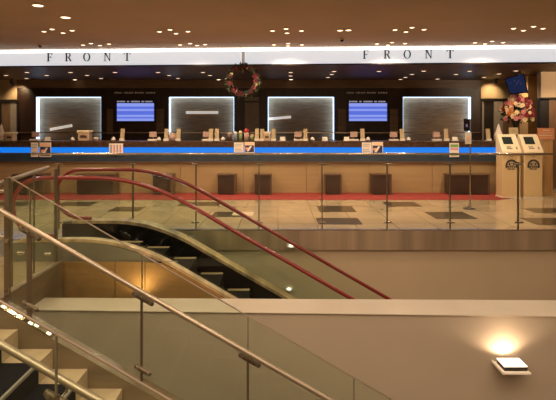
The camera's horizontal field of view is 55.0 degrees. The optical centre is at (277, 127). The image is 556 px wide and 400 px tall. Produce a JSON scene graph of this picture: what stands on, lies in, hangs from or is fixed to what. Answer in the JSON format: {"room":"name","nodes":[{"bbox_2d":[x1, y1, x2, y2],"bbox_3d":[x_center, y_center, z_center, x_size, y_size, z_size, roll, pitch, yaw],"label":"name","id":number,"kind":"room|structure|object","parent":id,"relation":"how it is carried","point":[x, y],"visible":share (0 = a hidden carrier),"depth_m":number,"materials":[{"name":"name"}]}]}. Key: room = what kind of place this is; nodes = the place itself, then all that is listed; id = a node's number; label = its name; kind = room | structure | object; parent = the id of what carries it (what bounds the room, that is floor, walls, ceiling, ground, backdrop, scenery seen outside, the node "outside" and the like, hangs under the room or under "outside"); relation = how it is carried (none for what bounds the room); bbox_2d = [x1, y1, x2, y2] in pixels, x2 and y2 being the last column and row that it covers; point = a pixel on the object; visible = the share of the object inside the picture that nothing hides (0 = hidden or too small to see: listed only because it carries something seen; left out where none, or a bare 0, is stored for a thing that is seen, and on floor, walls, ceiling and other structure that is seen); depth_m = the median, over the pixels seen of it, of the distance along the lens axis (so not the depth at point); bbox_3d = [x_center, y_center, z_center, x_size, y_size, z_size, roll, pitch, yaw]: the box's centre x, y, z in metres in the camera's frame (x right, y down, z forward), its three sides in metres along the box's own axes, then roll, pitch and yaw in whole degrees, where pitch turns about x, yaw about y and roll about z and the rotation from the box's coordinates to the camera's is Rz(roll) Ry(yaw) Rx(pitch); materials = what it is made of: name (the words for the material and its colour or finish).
{"room":"public hall","nodes":[
{"label":"public hall","id":0,"kind":"room"},
{"bbox_2d":[0,80,39,139],"bbox_3d":[-9.512,0.055,15.650,4.976,2.890,0.380,0,0,0],"label":"wall","id":1,"kind":"structure","parent":0,"point":[9,105],"depth_m":15.50,"materials":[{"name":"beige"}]},
{"bbox_2d":[36,88,100,96],"bbox_3d":[-6.081,-1.030,15.670,1.887,0.261,0.340,0,0,0],"label":"wall","id":2,"kind":"structure","parent":0,"point":[40,92],"depth_m":15.50,"materials":[{"name":"brown wood"}]},
{"bbox_2d":[101,88,168,139],"bbox_3d":[-4.151,0.170,15.670,1.974,2.661,0.340,0,0,0],"label":"wall","id":3,"kind":"structure","parent":0,"point":[161,95],"depth_m":15.50,"materials":[{"name":"brown wood"}]},
{"bbox_2d":[107,109,112,133],"bbox_3d":[-4.876,-0.189,15.494,0.174,0.726,0.012,0,0,0],"label":"trim","id":4,"kind":"structure","parent":3,"relation":"attached to","point":[109,111],"depth_m":15.49,"materials":[{"name":"brown wood"}]},
{"bbox_2d":[116,100,155,122],"bbox_3d":[-4.109,-0.490,15.447,1.154,0.663,0.106,0,0,0],"label":"wall screen","id":5,"kind":"object","parent":3,"relation":"attached to","point":[127,111],"visible":1,"depth_m":15.40,"materials":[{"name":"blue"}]},
{"bbox_2d":[156,109,163,133],"bbox_3d":[-3.425,-0.189,15.494,0.232,0.726,0.012,0,0,0],"label":"trim","id":6,"kind":"structure","parent":3,"relation":"attached to","point":[159,112],"depth_m":15.49,"materials":[{"name":"brown wood"}]},
{"bbox_2d":[18,132,480,132],"bbox_3d":[-0.842,0.136,15.475,13.448,0.029,0.050,0,0,0],"label":"trim","id":7,"kind":"structure","parent":3,"relation":"attached to","point":[18,132],"depth_m":15.45,"materials":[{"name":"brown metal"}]},
{"bbox_2d":[234,88,267,139],"bbox_3d":[-0.784,0.170,15.670,0.987,2.661,0.340,0,0,0],"label":"wall","id":8,"kind":"structure","parent":0,"point":[239,104],"depth_m":15.50,"materials":[{"name":"brown wood"}]},
{"bbox_2d":[245,97,258,139],"bbox_3d":[-0.755,-0.200,15.490,0.406,1.400,0.020,0,0,0],"label":"door","id":9,"kind":"structure","parent":8,"relation":"attached to","point":[251,108],"depth_m":15.48,"materials":[{"name":"brown wood"}]},
{"bbox_2d":[169,88,333,96],"bbox_3d":[-0.769,-1.030,15.670,4.789,0.261,0.340,0,0,0],"label":"wall","id":10,"kind":"structure","parent":0,"point":[272,92],"depth_m":15.50,"materials":[{"name":"brown wood"}]},
{"bbox_2d":[0,0,555,49],"bbox_3d":[0.000,-1.815,4.550,26.000,0.150,15.100,0,0,0],"label":"ceiling","id":11,"kind":"structure","parent":0,"point":[124,24],"depth_m":8.98,"materials":[{"name":"paint"}]},
{"bbox_2d":[0,189,555,296],"bbox_3d":[0.000,1.638,7.000,26.000,0.284,20.000,0,0,0],"label":"floor","id":12,"kind":"structure","parent":0,"point":[274,214],"depth_m":9.26,"materials":[{"name":"tile"}]},
{"bbox_2d":[0,166,57,304],"bbox_3d":[-2.431,0.945,5.173,0.206,1.109,1.503,0,0,-7],"label":"guardrail","id":13,"kind":"object","parent":12,"relation":"on","point":[8,183],"visible":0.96,"depth_m":4.85,"materials":[{"name":"silver metal"}]},
{"bbox_2d":[0,140,495,192],"bbox_3d":[-2.182,0.896,12.645,14.636,1.192,0.810,0,0,0],"label":"reception desk","id":14,"kind":"object","parent":12,"relation":"on","point":[290,173],"visible":0.61,"depth_m":12.30,"materials":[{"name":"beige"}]},
{"bbox_2d":[0,124,4,140],"bbox_3d":[-6.535,0.100,12.620,0.212,0.400,0.209,0,0,0],"label":"ornament","id":15,"kind":"object","parent":14,"relation":"on","point":[2,135],"visible":0.87,"depth_m":12.57,"materials":[{"name":"beige plastic"}]},
{"bbox_2d":[4,132,17,140],"bbox_3d":[-6.310,0.198,12.629,0.204,0.204,0.242,0,0,0],"label":"receipt printer","id":16,"kind":"object","parent":14,"relation":"on","point":[9,136],"visible":1,"depth_m":12.52,"materials":[{"name":"beige plastic"}]},
{"bbox_2d":[31,142,37,156],"bbox_3d":[-5.576,0.498,12.232,0.160,0.332,0.016,0,0,0],"label":"notice","id":17,"kind":"object","parent":14,"relation":"attached to","point":[34,145],"visible":0.89,"depth_m":12.23,"materials":[{"name":"beige paper"}]},
{"bbox_2d":[29,132,40,140],"bbox_3d":[-5.755,0.195,12.650,0.210,0.210,0.140,0,0,0],"label":"terminal","id":18,"kind":"object","parent":14,"relation":"on","point":[34,134],"visible":1,"depth_m":12.65,"materials":[{"name":"beige plastic"}]},
{"bbox_2d":[39,142,50,156],"bbox_3d":[-5.330,0.498,12.229,0.263,0.332,0.020,0,0,0],"label":"notice","id":19,"kind":"object","parent":14,"relation":"attached to","point":[44,147],"visible":0.93,"depth_m":12.22,"materials":[{"name":"beige"}]},
{"bbox_2d":[77,130,92,140],"bbox_3d":[-4.561,0.176,12.629,0.300,0.247,0.242,0,0,0],"label":"receipt printer","id":20,"kind":"object","parent":14,"relation":"on","point":[83,135],"visible":1,"depth_m":12.52,"materials":[{"name":"beige plastic"}]},
{"bbox_2d":[109,143,122,152],"bbox_3d":[-3.709,0.487,12.232,0.321,0.263,0.016,0,0,0],"label":"notice","id":21,"kind":"object","parent":14,"relation":"attached to","point":[113,147],"visible":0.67,"depth_m":12.23,"materials":[{"name":"beige"}]},
{"bbox_2d":[110,145,120,152],"bbox_3d":[-3.716,0.483,12.226,0.244,0.192,0.004,0,0,0],"label":"print","id":22,"kind":"object","parent":21,"relation":"attached to","point":[113,148],"depth_m":12.22,"materials":[{"name":"multicoloured paper"}]},
{"bbox_2d":[119,129,125,140],"bbox_3d":[-3.675,0.158,12.613,0.120,0.283,0.115,0,0,0],"label":"stand","id":23,"kind":"object","parent":14,"relation":"on","point":[122,133],"visible":1,"depth_m":12.61,"materials":[{"name":"beige"}]},
{"bbox_2d":[148,132,156,140],"bbox_3d":[-2.966,0.195,12.650,0.210,0.210,0.140,0,0,0],"label":"terminal","id":24,"kind":"object","parent":14,"relation":"on","point":[151,134],"visible":0.91,"depth_m":12.65,"materials":[{"name":"beige plastic"}]},
{"bbox_2d":[163,129,168,140],"bbox_3d":[-2.635,0.159,12.613,0.120,0.281,0.115,0,0,0],"label":"stand","id":25,"kind":"object","parent":14,"relation":"on","point":[166,133],"visible":1,"depth_m":12.61,"materials":[{"name":"beige plastic"}]},
{"bbox_2d":[169,133,175,140],"bbox_3d":[-2.493,0.205,12.620,0.160,0.190,0.156,0,0,0],"label":"canister","id":26,"kind":"object","parent":14,"relation":"on","point":[172,136],"visible":1,"depth_m":12.55,"materials":[{"name":"beige plastic"}]},
{"bbox_2d":[175,129,180,140],"bbox_3d":[-2.352,0.157,12.613,0.120,0.287,0.115,0,0,0],"label":"stand","id":27,"kind":"object","parent":14,"relation":"on","point":[178,133],"visible":1,"depth_m":12.61,"materials":[{"name":"beige plastic"}]},
{"bbox_2d":[202,132,208,140],"bbox_3d":[-1.690,0.195,12.650,0.210,0.210,0.140,0,0,0],"label":"terminal","id":28,"kind":"object","parent":14,"relation":"on","point":[205,134],"visible":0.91,"depth_m":12.65,"materials":[{"name":"beige plastic"}]},
{"bbox_2d":[208,129,213,140],"bbox_3d":[-1.583,0.160,12.613,0.120,0.280,0.115,0,0,0],"label":"stand","id":29,"kind":"object","parent":14,"relation":"on","point":[210,130],"visible":1,"depth_m":12.61,"materials":[{"name":"beige plastic"}]},
{"bbox_2d":[214,129,219,140],"bbox_3d":[-1.442,0.157,12.613,0.120,0.286,0.115,0,0,0],"label":"stand","id":30,"kind":"object","parent":14,"relation":"on","point":[216,130],"visible":1,"depth_m":12.61,"materials":[{"name":"beige plastic"}]},
{"bbox_2d":[227,132,231,140],"bbox_3d":[-1.146,0.200,12.620,0.130,0.200,0.127,0,0,0],"label":"pen cup","id":31,"kind":"object","parent":14,"relation":"on","point":[229,134],"visible":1,"depth_m":12.56,"materials":[{"name":"brown plastic"}]},
{"bbox_2d":[234,142,243,152],"bbox_3d":[-0.899,0.447,12.232,0.218,0.229,0.016,0,0,0],"label":"notice","id":32,"kind":"object","parent":14,"relation":"attached to","point":[238,146],"visible":1,"depth_m":12.23,"materials":[{"name":"beige"}]},
{"bbox_2d":[244,128,248,140],"bbox_3d":[-0.744,0.155,12.620,0.120,0.290,0.117,0,0,0],"label":"jar","id":33,"kind":"object","parent":14,"relation":"on","point":[246,131],"visible":1,"depth_m":12.57,"materials":[{"name":"glass"}]},
{"bbox_2d":[244,142,254,152],"bbox_3d":[-0.653,0.447,12.229,0.229,0.252,0.020,0,0,0],"label":"notice","id":34,"kind":"object","parent":14,"relation":"attached to","point":[249,147],"visible":0.97,"depth_m":12.22,"materials":[{"name":"beige"}]},
{"bbox_2d":[245,143,253,151],"bbox_3d":[-0.653,0.444,12.223,0.202,0.217,0.008,0,0,0],"label":"print","id":35,"kind":"object","parent":34,"relation":"attached to","point":[249,147],"depth_m":12.22,"materials":[{"name":"multicoloured"}]},
{"bbox_2d":[254,129,259,140],"bbox_3d":[-0.496,0.158,12.613,0.120,0.284,0.115,0,0,0],"label":"stand","id":36,"kind":"object","parent":14,"relation":"on","point":[256,130],"visible":1,"depth_m":12.61,"materials":[{"name":"beige plastic"}]},
{"bbox_2d":[260,129,263,140],"bbox_3d":[-0.371,0.160,12.613,0.120,0.280,0.115,0,0,0],"label":"stand","id":37,"kind":"object","parent":14,"relation":"on","point":[261,130],"visible":0.98,"depth_m":12.61,"materials":[{"name":"beige plastic"}]},
{"bbox_2d":[263,132,270,140],"bbox_3d":[-0.260,0.193,12.629,0.165,0.215,0.242,0,0,0],"label":"receipt printer","id":38,"kind":"object","parent":14,"relation":"on","point":[266,134],"visible":0.95,"depth_m":12.52,"materials":[{"name":"beige plastic"}]},
{"bbox_2d":[271,129,275,140],"bbox_3d":[-0.106,0.157,12.613,0.120,0.285,0.115,0,0,0],"label":"stand","id":39,"kind":"object","parent":14,"relation":"on","point":[273,131],"visible":1,"depth_m":12.61,"materials":[{"name":"beige plastic"}]},
{"bbox_2d":[293,132,302,140],"bbox_3d":[0.473,0.195,12.650,0.210,0.210,0.140,0,0,0],"label":"terminal","id":40,"kind":"object","parent":14,"relation":"on","point":[296,134],"visible":1,"depth_m":12.65,"materials":[{"name":"beige plastic"}]},
{"bbox_2d":[303,129,307,140],"bbox_3d":[0.650,0.160,12.613,0.120,0.280,0.115,0,0,0],"label":"stand","id":41,"kind":"object","parent":14,"relation":"on","point":[305,133],"visible":1,"depth_m":12.61,"materials":[{"name":"beige plastic"}]},
{"bbox_2d":[349,132,358,140],"bbox_3d":[1.796,0.195,12.650,0.210,0.210,0.140,0,0,0],"label":"terminal","id":42,"kind":"object","parent":14,"relation":"on","point":[352,134],"visible":0.94,"depth_m":12.65,"materials":[{"name":"beige plastic"}]},
{"bbox_2d":[360,129,364,140],"bbox_3d":[1.997,0.158,12.613,0.120,0.284,0.115,0,0,0],"label":"stand","id":43,"kind":"object","parent":14,"relation":"on","point":[362,133],"visible":1,"depth_m":12.61,"materials":[{"name":"beige plastic"}]},
{"bbox_2d":[362,142,370,152],"bbox_3d":[2.032,0.452,12.232,0.218,0.240,0.016,0,0,0],"label":"notice","id":44,"kind":"object","parent":14,"relation":"attached to","point":[366,146],"visible":0.98,"depth_m":12.23,"materials":[{"name":"beige paper"}]},
{"bbox_2d":[372,142,382,152],"bbox_3d":[2.278,0.458,12.229,0.252,0.275,0.020,0,0,0],"label":"notice","id":45,"kind":"object","parent":14,"relation":"attached to","point":[377,147],"visible":0.86,"depth_m":12.22,"materials":[{"name":"beige"}]},
{"bbox_2d":[389,132,398,140],"bbox_3d":[2.741,0.195,12.650,0.210,0.210,0.140,0,0,0],"label":"terminal","id":46,"kind":"object","parent":14,"relation":"on","point":[392,134],"visible":1,"depth_m":12.65,"materials":[{"name":"beige plastic"}]},
{"bbox_2d":[399,129,404,140],"bbox_3d":[2.930,0.160,12.613,0.120,0.280,0.115,0,0,0],"label":"stand","id":47,"kind":"object","parent":14,"relation":"on","point":[401,130],"visible":1,"depth_m":12.61,"materials":[{"name":"beige plastic"}]},
{"bbox_2d":[431,132,441,140],"bbox_3d":[3.758,0.195,12.650,0.210,0.210,0.140,0,0,0],"label":"terminal","id":48,"kind":"object","parent":14,"relation":"on","point":[435,134],"visible":1,"depth_m":12.65,"materials":[{"name":"beige plastic"}]},
{"bbox_2d":[443,129,448,140],"bbox_3d":[3.970,0.160,12.613,0.120,0.281,0.115,0,0,0],"label":"stand","id":49,"kind":"object","parent":14,"relation":"on","point":[445,130],"visible":1,"depth_m":12.61,"materials":[{"name":"beige plastic"}]},
{"bbox_2d":[449,143,458,156],"bbox_3d":[4.036,0.504,12.232,0.218,0.321,0.016,0,0,0],"label":"notice","id":50,"kind":"object","parent":14,"relation":"attached to","point":[453,147],"visible":0.93,"depth_m":12.23,"materials":[{"name":"beige"}]},
{"bbox_2d":[450,144,457,155],"bbox_3d":[4.036,0.504,12.226,0.174,0.256,0.004,0,0,0],"label":"print","id":51,"kind":"object","parent":50,"relation":"attached to","point":[453,147],"depth_m":12.22,"materials":[{"name":"multicoloured"}]},
{"bbox_2d":[485,129,491,140],"bbox_3d":[4.963,0.158,12.613,0.120,0.284,0.115,0,0,0],"label":"stand","id":52,"kind":"object","parent":14,"relation":"on","point":[488,138],"visible":1,"depth_m":12.61,"materials":[{"name":"beige plastic"}]},
{"bbox_2d":[494,124,501,140],"bbox_3d":[5.211,0.100,12.620,0.212,0.400,0.209,0,0,0],"label":"ornament","id":53,"kind":"object","parent":14,"relation":"on","point":[498,130],"visible":0.6,"depth_m":12.58,"materials":[{"name":"beige plastic"}]},
{"bbox_2d":[0,193,508,199],"bbox_3d":[-2.189,1.496,11.723,14.622,0.008,1.195,0,0,0],"label":"carpet runner","id":54,"kind":"object","parent":12,"relation":"on","point":[63,196],"visible":0.75,"depth_m":11.63,"materials":[{"name":"red carpet"}]},
{"bbox_2d":[12,173,50,194],"bbox_3d":[-5.574,1.262,12.085,0.737,0.460,0.330,0,0,0],"label":"bench","id":55,"kind":"object","parent":54,"relation":"on","point":[43,187],"visible":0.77,"depth_m":11.94,"materials":[{"name":"brown"}]},
{"bbox_2d":[76,173,118,194],"bbox_3d":[-4.077,1.262,12.085,0.871,0.460,0.330,0,0,0],"label":"bench","id":56,"kind":"object","parent":54,"relation":"on","point":[84,187],"visible":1,"depth_m":11.94,"materials":[{"name":"brown"}]},
{"bbox_2d":[152,173,175,194],"bbox_3d":[-2.580,1.262,12.085,0.469,0.460,0.330,0,0,0],"label":"bench","id":57,"kind":"object","parent":54,"relation":"on","point":[166,184],"visible":0.68,"depth_m":11.94,"materials":[{"name":"brown wood"}]},
{"bbox_2d":[217,173,236,194],"bbox_3d":[-1.151,1.262,12.085,0.424,0.460,0.330,0,0,0],"label":"stool","id":58,"kind":"object","parent":54,"relation":"on","point":[227,182],"visible":1,"depth_m":11.94,"materials":[{"name":"brown wood"}]},
{"bbox_2d":[254,173,271,194],"bbox_3d":[-0.335,1.262,12.085,0.402,0.460,0.330,0,0,0],"label":"stool","id":59,"kind":"object","parent":54,"relation":"on","point":[265,178],"visible":1,"depth_m":11.94,"materials":[{"name":"brown wood"}]},
{"bbox_2d":[324,173,341,194],"bbox_3d":[1.240,1.262,12.085,0.380,0.460,0.330,0,0,0],"label":"stool","id":60,"kind":"object","parent":54,"relation":"on","point":[333,181],"visible":1,"depth_m":11.94,"materials":[{"name":"brown wood"}]},
{"bbox_2d":[370,173,391,194],"bbox_3d":[2.323,1.262,12.085,0.447,0.460,0.330,0,0,0],"label":"bench","id":61,"kind":"object","parent":54,"relation":"on","point":[377,180],"visible":0.99,"depth_m":11.94,"materials":[{"name":"brown"}]},
{"bbox_2d":[444,173,489,194],"bbox_3d":[4.267,1.262,12.085,0.938,0.460,0.330,0,0,0],"label":"bench","id":62,"kind":"object","parent":54,"relation":"on","point":[480,182],"visible":0.96,"depth_m":11.94,"materials":[{"name":"brown wood"}]},
{"bbox_2d":[463,119,474,209],"bbox_3d":[3.543,0.665,9.900,0.220,1.671,0.220,0,0,0],"label":"sign stand","id":63,"kind":"object","parent":12,"relation":"on","point":[467,122],"visible":1,"depth_m":9.89,"materials":[{"name":"silver metal"}]},
{"bbox_2d":[495,134,520,197],"bbox_3d":[4.985,0.820,11.565,0.408,1.360,0.390,0,0,0],"label":"ticket machine","id":64,"kind":"object","parent":12,"relation":"on","point":[506,169],"visible":0.89,"depth_m":11.40,"materials":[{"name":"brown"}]},
{"bbox_2d":[509,128,517,133],"bbox_3d":[5.160,0.065,11.700,0.200,0.150,0.060,0,0,0],"label":"table card","id":65,"kind":"object","parent":64,"relation":"on","point":[511,130],"visible":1,"depth_m":11.69,"materials":[{"name":"beige paper"}]},
{"bbox_2d":[517,134,542,197],"bbox_3d":[5.455,0.820,11.565,0.408,1.360,0.390,0,0,0],"label":"ticket machine","id":66,"kind":"object","parent":12,"relation":"on","point":[531,171],"visible":0.92,"depth_m":11.40,"materials":[{"name":"beige plastic"}]},
{"bbox_2d":[538,128,555,194],"bbox_3d":[5.996,0.750,12.068,0.404,1.500,0.345,0,0,0],"label":"stand","id":67,"kind":"object","parent":12,"relation":"on","point":[545,135],"visible":0.88,"depth_m":11.92,"materials":[{"name":"brown wood"}]},
{"bbox_2d":[539,130,552,137],"bbox_3d":[5.974,0.135,11.898,0.302,0.189,0.005,0,0,0],"label":"print","id":68,"kind":"object","parent":67,"relation":"attached to","point":[542,133],"depth_m":11.90,"materials":[{"name":"orange paper"}]},
{"bbox_3d":[5.706,0.955,12.830,0.440,1.090,0.440,0,0,0],"label":"pedestal","id":69,"kind":"object","parent":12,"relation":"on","visible":0},
{"bbox_2d":[499,94,534,137],"bbox_3d":[5.726,-0.200,12.800,0.796,1.220,0.757,0,0,37],"label":"flower arrangement","id":70,"kind":"object","parent":69,"relation":"on","point":[526,108],"visible":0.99,"depth_m":12.64,"materials":[{"name":"multicoloured"}]},
{"bbox_2d":[0,64,555,79],"bbox_3d":[0.000,-1.564,13.534,26.000,0.348,5.332,0,0,0],"label":"ceiling","id":71,"kind":"structure","parent":0,"point":[313,72],"depth_m":13.37,"materials":[{"name":"brown paint"}]},
{"bbox_2d":[0,45,555,52],"bbox_3d":[0.000,-1.710,11.623,26.051,0.059,0.060,0,0,3],"label":"light","id":72,"kind":"object","parent":71,"relation":"attached to","point":[543,46],"visible":1,"depth_m":11.59,"materials":[{"name":"white"}]},
{"bbox_2d":[0,62,555,67],"bbox_3d":[0.000,-1.375,11.623,26.052,0.030,0.080,0,0,3],"label":"trim","id":73,"kind":"structure","parent":71,"relation":"attached to","point":[474,62],"depth_m":11.60,"materials":[{"name":"black"}]},
{"bbox_2d":[0,48,555,65],"bbox_3d":[0.000,-1.535,11.623,26.051,0.290,0.060,0,0,3],"label":"sign band","id":74,"kind":"structure","parent":71,"relation":"attached to","point":[522,54],"depth_m":11.58,"materials":[{"name":"grey"}]},
{"bbox_2d":[47,52,129,60],"bbox_3d":[-4.199,-1.573,11.825,1.890,0.192,0.030,0,0,3],"label":"sign lettering","id":75,"kind":"object","parent":74,"relation":"attached to","point":[48,57],"visible":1,"depth_m":11.82,"materials":[{"name":"grey metal"}]},
{"bbox_2d":[225,51,260,98],"bbox_3d":[-0.762,-1.141,11.511,0.829,1.058,0.255,0,0,0],"label":"wreath","id":76,"kind":"object","parent":74,"relation":"hanging from","point":[243,66],"visible":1,"depth_m":11.46,"materials":[{"name":"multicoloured plant"}]},
{"bbox_2d":[363,50,453,58],"bbox_3d":[2.774,-1.576,11.404,1.913,0.192,0.030,0,0,3],"label":"sign lettering","id":77,"kind":"object","parent":74,"relation":"attached to","point":[385,54],"visible":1,"depth_m":11.39,"materials":[{"name":"grey metal"}]},
{"bbox_2d":[505,71,527,94],"bbox_3d":[5.799,-1.104,12.985,0.540,0.576,0.117,0,0,36],"label":"screen","id":78,"kind":"object","parent":71,"relation":"hanging from","point":[516,84],"visible":0.95,"depth_m":12.94,"materials":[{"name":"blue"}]},
{"bbox_2d":[32,311,555,399],"bbox_3d":[3.783,3.926,5.079,12.445,4.348,0.572,0,0,1],"label":"wall","id":79,"kind":"structure","parent":0,"point":[401,357],"depth_m":5.04,"materials":[{"name":"beige paint"}]},
{"bbox_2d":[0,261,61,310],"bbox_3d":[-2.415,1.865,5.275,0.042,0.770,1.310,0,0,0],"label":"wall","id":80,"kind":"structure","parent":79,"relation":"attached to","point":[48,283],"depth_m":5.45,"materials":[{"name":"paint"}]},
{"bbox_2d":[35,298,555,316],"bbox_3d":[3.783,1.746,5.079,12.445,0.012,0.611,0,0,1],"label":"ledge","id":81,"kind":"object","parent":79,"relation":"on","point":[508,308],"depth_m":5.21,"materials":[{"name":"stone"}]},
{"bbox_2d":[492,358,530,374],"bbox_3d":[2.116,2.157,4.851,0.253,0.054,0.250,0,0,0],"label":"uplight","id":82,"kind":"object","parent":79,"relation":"attached to","point":[506,366],"visible":1,"depth_m":4.79,"materials":[{"name":"white"}]},
{"bbox_2d":[497,358,526,366],"bbox_3d":[2.128,2.134,4.861,0.206,0.008,0.170,0,0,0],"label":"diffuser","id":83,"kind":"object","parent":82,"relation":"attached to","point":[503,362],"depth_m":4.85,"materials":[{"name":"beige glass"}]},
{"bbox_2d":[334,88,402,139],"bbox_3d":[2.627,0.170,15.670,2.003,2.661,0.340,0,0,0],"label":"wall","id":84,"kind":"structure","parent":0,"point":[394,96],"depth_m":15.50,"materials":[{"name":"brown wood"}]},
{"bbox_2d":[338,109,345,133],"bbox_3d":[1.858,-0.189,15.494,0.232,0.726,0.012,0,0,0],"label":"door","id":85,"kind":"structure","parent":84,"relation":"attached to","point":[341,112],"depth_m":15.49,"materials":[{"name":"brown wood"}]},
{"bbox_2d":[347,100,387,122],"bbox_3d":[2.595,-0.490,15.447,1.182,0.663,0.106,0,0,0],"label":"wall screen","id":86,"kind":"object","parent":84,"relation":"attached to","point":[358,111],"visible":1,"depth_m":15.40,"materials":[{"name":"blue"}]},
{"bbox_2d":[390,109,397,133],"bbox_3d":[3.367,-0.189,15.494,0.232,0.726,0.012,0,0,0],"label":"trim","id":87,"kind":"structure","parent":84,"relation":"attached to","point":[393,112],"depth_m":15.49,"materials":[{"name":"brown wood"}]},
{"bbox_2d":[214,250,555,299],"bbox_3d":[4.850,3.940,7.985,16.100,4.320,0.230,0,0,0],"label":"wall","id":88,"kind":"structure","parent":0,"point":[397,274],"depth_m":7.87,"materials":[{"name":"beige paint"}]},
{"bbox_2d":[175,229,555,229],"bbox_3d":[4.940,1.490,7.838,15.920,0.012,0.085,0,0,0],"label":"trim","id":89,"kind":"structure","parent":88,"relation":"attached to","point":[175,229],"depth_m":7.81,"materials":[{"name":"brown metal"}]},
{"bbox_2d":[31,153,555,228],"bbox_3d":[1.418,0.926,7.837,10.074,1.116,0.066,0,0,0],"label":"guardrail","id":90,"kind":"object","parent":89,"relation":"on","point":[58,163],"visible":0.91,"depth_m":7.84,"materials":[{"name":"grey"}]},
{"bbox_2d":[177,230,555,249],"bbox_3d":[4.940,1.641,7.832,15.920,0.289,0.065,0,0,0],"label":"trim","id":91,"kind":"structure","parent":88,"relation":"attached to","point":[213,239],"depth_m":7.80,"materials":[{"name":"wood"}]},
{"bbox_2d":[403,88,470,96],"bbox_3d":[4.615,-1.030,15.670,1.974,0.261,0.340,0,0,0],"label":"wall","id":92,"kind":"structure","parent":0,"point":[407,92],"depth_m":15.50,"materials":[{"name":"brown wood"}]},
{"bbox_2d":[16,80,480,87],"bbox_3d":[-0.842,-1.276,15.655,13.468,0.229,0.370,0,0,0],"label":"trim","id":93,"kind":"structure","parent":92,"relation":"attached to","point":[19,83],"depth_m":15.47,"materials":[{"name":"brown wood"}]},
{"bbox_2d":[471,88,480,139],"bbox_3d":[5.747,0.170,15.670,0.290,2.661,0.340,0,0,0],"label":"wall","id":94,"kind":"structure","parent":0,"point":[475,92],"depth_m":15.50,"materials":[{"name":"brown wood"}]},
{"bbox_2d":[481,80,518,140],"bbox_3d":[8.946,0.055,15.580,6.108,2.890,0.240,0,0,0],"label":"wall","id":95,"kind":"structure","parent":0,"point":[493,96],"depth_m":15.50,"materials":[{"name":"black"}]},
{"bbox_2d":[519,76,536,133],"bbox_3d":[6.781,0.055,14.450,0.266,2.890,0.500,0,0,0],"label":"wall column","id":96,"kind":"structure","parent":0,"point":[528,127],"depth_m":14.20,"materials":[{"name":"paint"}]},
{"bbox_2d":[537,72,555,188],"bbox_3d":[8.501,0.055,13.290,4.000,2.890,0.220,0,0,0],"label":"wall","id":97,"kind":"structure","parent":0,"point":[546,81],"depth_m":13.22,"materials":[{"name":"beige"}]},
{"bbox_3d":[0.000,6.175,7.000,26.000,0.150,20.000,0,0,0],"label":"floor","id":98,"kind":"structure","parent":0,"visible":0},
{"bbox_2d":[0,301,181,399],"bbox_3d":[1.302,3.858,3.645,7.472,4.760,1.890,0,0,0],"label":"staircase","id":99,"kind":"structure","parent":98,"relation":"on","point":[18,380],"depth_m":4.41,"materials":[{"name":"stone"}]},
{"bbox_2d":[0,305,53,337],"bbox_3d":[-2.089,1.607,4.450,0.430,0.260,0.070,0,0,0],"label":"light strip","id":100,"kind":"object","parent":99,"relation":"attached to","point":[4,308],"visible":0.9,"depth_m":4.43,"materials":[{"name":"white plastic"}]},
{"bbox_2d":[0,300,171,399],"bbox_3d":[-0.115,2.277,2.808,5.290,3.750,0.114,0,0,0],"label":"balustrade","id":101,"kind":"object","parent":99,"relation":"on","point":[7,348],"visible":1,"depth_m":2.82,"materials":[{"name":"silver metal"}]},
{"bbox_2d":[0,176,392,399],"bbox_3d":[-0.115,2.277,4.452,5.290,3.750,0.114,0,0,0],"label":"balustrade","id":102,"kind":"object","parent":99,"relation":"on","point":[31,232],"visible":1,"depth_m":4.45,"materials":[{"name":"silver metal"}]},
{"bbox_2d":[0,168,390,298],"bbox_3d":[0.856,3.668,6.705,9.512,6.245,1.470,0,0,0],"label":"escalator","id":103,"kind":"object","parent":98,"relation":"on","point":[177,251],"visible":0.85,"depth_m":6.08,"materials":[{"name":"red metal"}]},
{"bbox_3d":[-6.081,0.920,15.670,1.887,1.160,0.340,0,0,0],"label":"wall","id":104,"kind":"structure","parent":0,"visible":0},
{"bbox_2d":[36,97,100,139],"bbox_3d":[-6.081,-0.280,15.660,1.887,1.240,0.280,0,0,0],"label":"panel","id":105,"kind":"object","parent":104,"relation":"attached to","point":[56,114],"visible":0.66,"depth_m":15.70,"materials":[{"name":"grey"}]},
{"bbox_2d":[50,124,71,130],"bbox_3d":[-6.368,-0.015,15.670,0.659,0.191,0.030,0,0,0],"label":"light","id":106,"kind":"object","parent":105,"relation":"attached to","point":[53,127],"depth_m":15.70,"materials":[{"name":"beige"}]},
{"bbox_3d":[-2.221,0.920,15.670,1.887,1.160,0.340,0,0,0],"label":"wall","id":107,"kind":"structure","parent":0,"visible":0},
{"bbox_2d":[169,97,233,139],"bbox_3d":[-2.220,-0.280,15.660,1.887,1.240,0.280,0,0,0],"label":"panel","id":108,"kind":"object","parent":107,"relation":"attached to","point":[187,114],"visible":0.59,"depth_m":15.70,"materials":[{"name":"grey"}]},
{"bbox_2d":[186,111,217,113],"bbox_3d":[-2.230,-0.455,15.670,0.939,0.075,0.030,0,0,0],"label":"light","id":109,"kind":"object","parent":108,"relation":"attached to","point":[187,112],"depth_m":15.65,"materials":[{"name":"beige"}]},
{"bbox_3d":[0.668,0.920,15.670,1.916,1.160,0.340,0,0,0],"label":"wall","id":110,"kind":"structure","parent":0,"visible":0},
{"bbox_2d":[268,97,333,139],"bbox_3d":[0.664,-0.280,15.660,1.922,1.240,0.280,0,0,0],"label":"panel","id":111,"kind":"object","parent":110,"relation":"attached to","point":[285,114],"visible":0.86,"depth_m":15.70,"materials":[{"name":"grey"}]},
{"bbox_3d":[4.615,0.920,15.670,1.974,1.160,0.340,0,0,0],"label":"wall","id":112,"kind":"structure","parent":0,"visible":0},
{"bbox_2d":[403,97,470,139],"bbox_3d":[4.615,-0.280,15.660,1.974,1.240,0.280,0,0,0],"label":"panel","id":113,"kind":"object","parent":112,"relation":"attached to","point":[420,114],"visible":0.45,"depth_m":15.70,"materials":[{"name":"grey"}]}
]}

